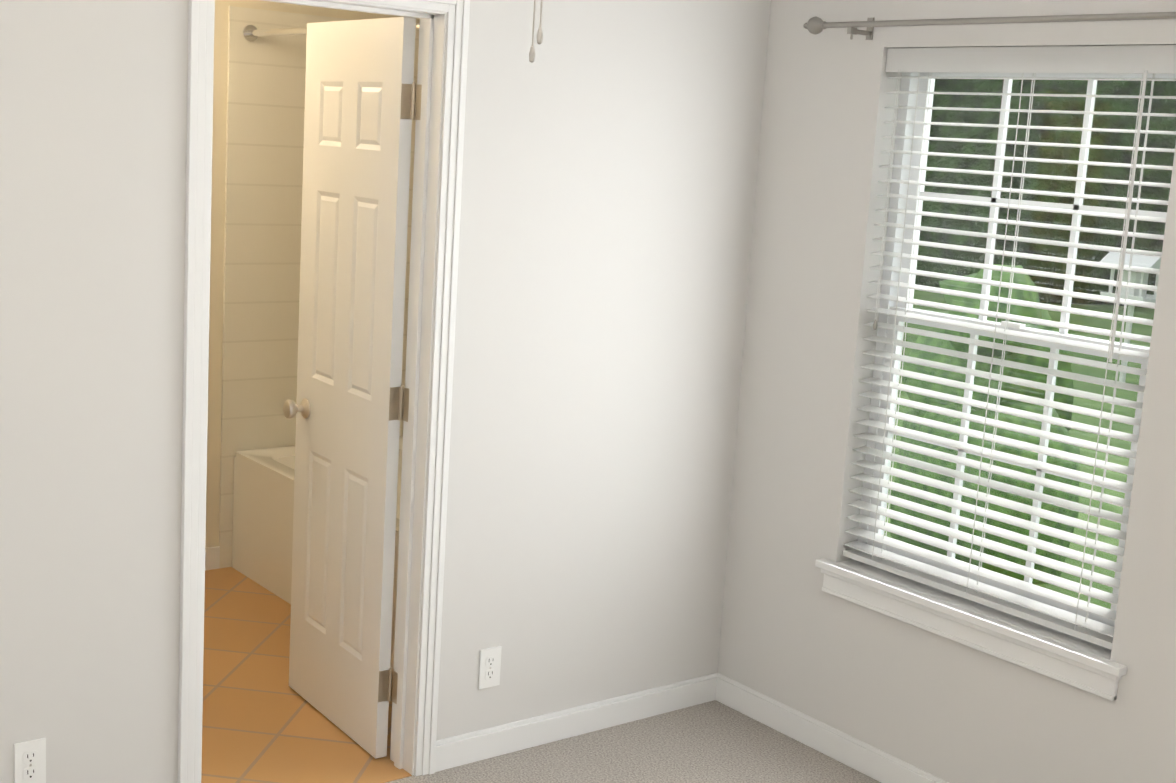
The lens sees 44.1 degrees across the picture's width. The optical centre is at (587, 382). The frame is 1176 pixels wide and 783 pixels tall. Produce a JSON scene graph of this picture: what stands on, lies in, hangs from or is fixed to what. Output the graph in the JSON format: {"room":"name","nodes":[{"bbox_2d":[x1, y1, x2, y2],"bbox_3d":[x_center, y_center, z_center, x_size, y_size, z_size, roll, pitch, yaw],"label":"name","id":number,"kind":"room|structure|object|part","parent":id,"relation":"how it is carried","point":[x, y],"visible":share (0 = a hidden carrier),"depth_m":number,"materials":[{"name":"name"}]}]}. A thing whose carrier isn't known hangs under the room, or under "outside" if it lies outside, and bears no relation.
{"room":"bedroom","nodes":[
{"label":"bedroom","id":0,"kind":"room"},
{"bbox_2d":[201,567,411,782],"bbox_3d":[-1.025,0.959,4.821,2.100,0.102,1.979,-4,12,-38],"label":"floor","id":1,"kind":"structure","parent":0,"point":[263,721],"depth_m":4.36,"materials":[{"name":"tile"}]},
{"bbox_2d":[232,436,402,669],"bbox_3d":[-0.515,0.372,5.176,0.764,1.000,1.822,-4,12,-38],"label":"bathtub","id":2,"kind":"object","parent":1,"relation":"on","point":[263,510],"visible":0.15,"depth_m":5.48,"materials":[{"name":"white ceramic"}]},
{"bbox_2d":[205,0,419,547],"bbox_3d":[-2.505,-0.403,4.710,4.420,2.440,0.120,-4,12,-38],"label":"wall","id":3,"kind":"structure","parent":0,"point":[221,21],"depth_m":5.50,"materials":[{"name":"beige paint"}]},
{"bbox_2d":[205,546,219,569],"bbox_3d":[-1.936,0.721,5.320,1.240,0.088,0.012,-4,12,-38],"label":"baseboard","id":4,"kind":"structure","parent":3,"relation":"attached to","point":[212,557],"depth_m":5.67,"materials":[{"name":"white wood"}]},
{"bbox_2d":[219,6,418,567],"bbox_3d":[-0.494,-0.193,5.069,0.830,2.150,1.854,-4,12,-38],"label":"wall surround","id":5,"kind":"object","parent":3,"relation":"attached to","point":[266,75],"visible":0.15,"depth_m":5.58,"materials":[{"name":"tile"}]},
{"bbox_2d":[242,22,419,40],"bbox_3d":[-0.698,-1.144,4.699,0.060,0.060,1.829,-4,12,-38],"label":"rail","id":6,"kind":"object","parent":5,"relation":"attached to","point":[251,32],"visible":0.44,"depth_m":5.25,"materials":[{"name":"silver metal"}]},
{"bbox_2d":[0,0,770,782],"bbox_3d":[-1.295,-0.068,3.179,4.420,2.440,0.120,-4,12,-38],"label":"wall","id":7,"kind":"structure","parent":0,"point":[608,186],"depth_m":3.92,"materials":[{"name":"white paint"}]},
{"bbox_2d":[14,738,45,782],"bbox_3d":[-1.274,0.874,3.320,0.070,0.115,0.007,-4,12,-38],"label":"electrical outlet","id":8,"kind":"object","parent":7,"relation":"attached to","point":[29,761],"visible":1,"depth_m":3.32,"materials":[{"name":"white plastic"}]},
{"bbox_2d":[177,0,469,782],"bbox_3d":[-0.697,0.055,3.679,0.736,2.103,0.156,-4,12,-38],"label":"door frame","id":9,"kind":"structure","parent":7,"relation":"attached to","point":[198,206],"depth_m":3.74,"materials":[{"name":"white wood"}]},
{"bbox_2d":[283,17,421,758],"bbox_3d":[-0.677,0.010,4.133,0.171,2.025,0.652,-3,12,-35],"label":"bathroom door","id":10,"kind":"structure","parent":7,"relation":"in","point":[356,172],"depth_m":4.09,"materials":[{"name":"white wood"}]},
{"bbox_3d":[-0.829,0.077,4.358,0.171,0.060,0.060,-3,12,-35],"label":"handle","id":11,"kind":"part","parent":10,"relation":"part of","materials":[{"name":"silver metal"}]},
{"bbox_3d":[-0.520,0.058,3.911,0.033,1.690,0.002,-3,12,-34],"label":"bathroom door hinge leaf","id":12,"kind":"part","parent":10,"relation":"part of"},
{"bbox_3d":[-0.491,0.058,3.902,0.015,1.697,0.052,-3,12,-35],"label":"bathroom door hinges","id":13,"kind":"part","parent":10,"relation":"part of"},
{"bbox_2d":[478,646,501,688],"bbox_3d":[-0.276,0.804,4.094,0.070,0.115,0.007,-4,12,-38],"label":"electrical outlet","id":14,"kind":"object","parent":7,"relation":"attached to","point":[489,666],"visible":1,"depth_m":4.09,"materials":[{"name":"white plastic"}]},
{"bbox_2d":[435,673,717,771],"bbox_3d":[-0.004,1.007,4.349,1.072,0.088,0.013,-4,12,-38],"label":"baseboard","id":15,"kind":"structure","parent":7,"relation":"attached to","point":[476,746],"depth_m":4.30,"materials":[{"name":"white wood"}]},
{"bbox_2d":[386,700,880,782],"bbox_3d":[-0.144,1.509,1.969,4.580,0.120,3.950,-4,12,-38],"label":"floor carpet","id":16,"kind":"object","parent":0,"point":[714,741],"visible":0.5,"depth_m":4.21,"materials":[{"name":"beige carpet"}]},
{"bbox_2d":[718,0,1175,782],"bbox_3d":[1.058,-0.019,3.893,0.160,2.690,5.970,-4,12,-38],"label":"wall","id":17,"kind":"structure","parent":0,"point":[794,636],"depth_m":4.14,"materials":[{"name":"white paint"}]},
{"bbox_2d":[716,673,948,782],"bbox_3d":[1.540,1.290,3.247,0.013,0.088,3.700,-4,12,-38],"label":"baseboard","id":18,"kind":"structure","parent":17,"relation":"attached to","point":[879,765],"depth_m":4.32,"materials":[{"name":"white wood"}]},
{"bbox_2d":[815,558,1126,700],"bbox_3d":[1.041,0.644,3.937,0.186,0.092,0.996,-4,12,-38],"label":"sill","id":19,"kind":"structure","parent":17,"relation":"attached to","point":[1087,666],"depth_m":3.84,"materials":[{"name":"white wood"}]},
{"bbox_2d":[803,12,1175,39],"bbox_3d":[1.028,-0.895,3.639,0.100,0.065,1.298,-4,12,-38],"label":"curtain rod","id":20,"kind":"object","parent":17,"relation":"attached to","point":[815,25],"visible":1,"depth_m":3.67,"materials":[{"name":"grey metal"}]},
{"bbox_2d":[843,45,1175,649],"bbox_3d":[1.103,-0.126,3.817,0.150,1.470,0.900,-4,12,-38],"label":"window blinds","id":21,"kind":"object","parent":17,"relation":"in","point":[921,69],"depth_m":3.80,"materials":[{"name":"white plastic"}]},
{"bbox_3d":[-0.607,-1.171,2.324,4.580,0.100,5.970,-4,12,-38],"label":"ceiling","id":22,"kind":"structure","parent":0,"visible":0},
{"bbox_2d":[529,0,542,62],"bbox_3d":[-0.084,-0.656,1.578,1.253,0.601,1.267,-4,12,-38],"label":"ceiling fan","id":23,"kind":"object","parent":22,"relation":"hanging from","point":[532,48],"visible":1,"depth_m":1.63,"materials":[{"name":"silver metal"}]},
{"label":"outside","id":24,"kind":"structure","parent":0,"visible":0},
{"bbox_2d":[884,290,1154,608],"bbox_3d":[12.313,-1.689,26.442,94.300,0.200,100.000,-4,12,-38],"label":"grass","id":25,"kind":"structure","parent":24,"point":[1076,417],"depth_m":11.46,"materials":[{"name":"green plant"}]},
{"bbox_2d":[890,264,1079,584],"bbox_3d":[1.786,0.235,6.622,1.015,1.580,1.062,-4,12,-38],"label":"bush","id":26,"kind":"object","parent":25,"relation":"on","point":[972,303],"depth_m":6.34,"materials":[{"name":"green plant"}]},
{"bbox_2d":[915,79,1175,307],"bbox_3d":[-1.027,-10.383,34.623,12.106,17.735,41.250,-4,12,-38],"label":"tree","id":27,"kind":"object","parent":25,"relation":"on","point":[1063,122],"depth_m":20.08,"materials":[{"name":"green plant"}]},
{"bbox_2d":[1100,252,1160,381],"bbox_3d":[4.858,-0.576,13.030,0.471,1.190,0.500,-4,12,-38],"label":"bird feeder","id":28,"kind":"object","parent":25,"relation":"on","point":[1137,275],"depth_m":12.92,"materials":[{"name":"white"}]}
]}

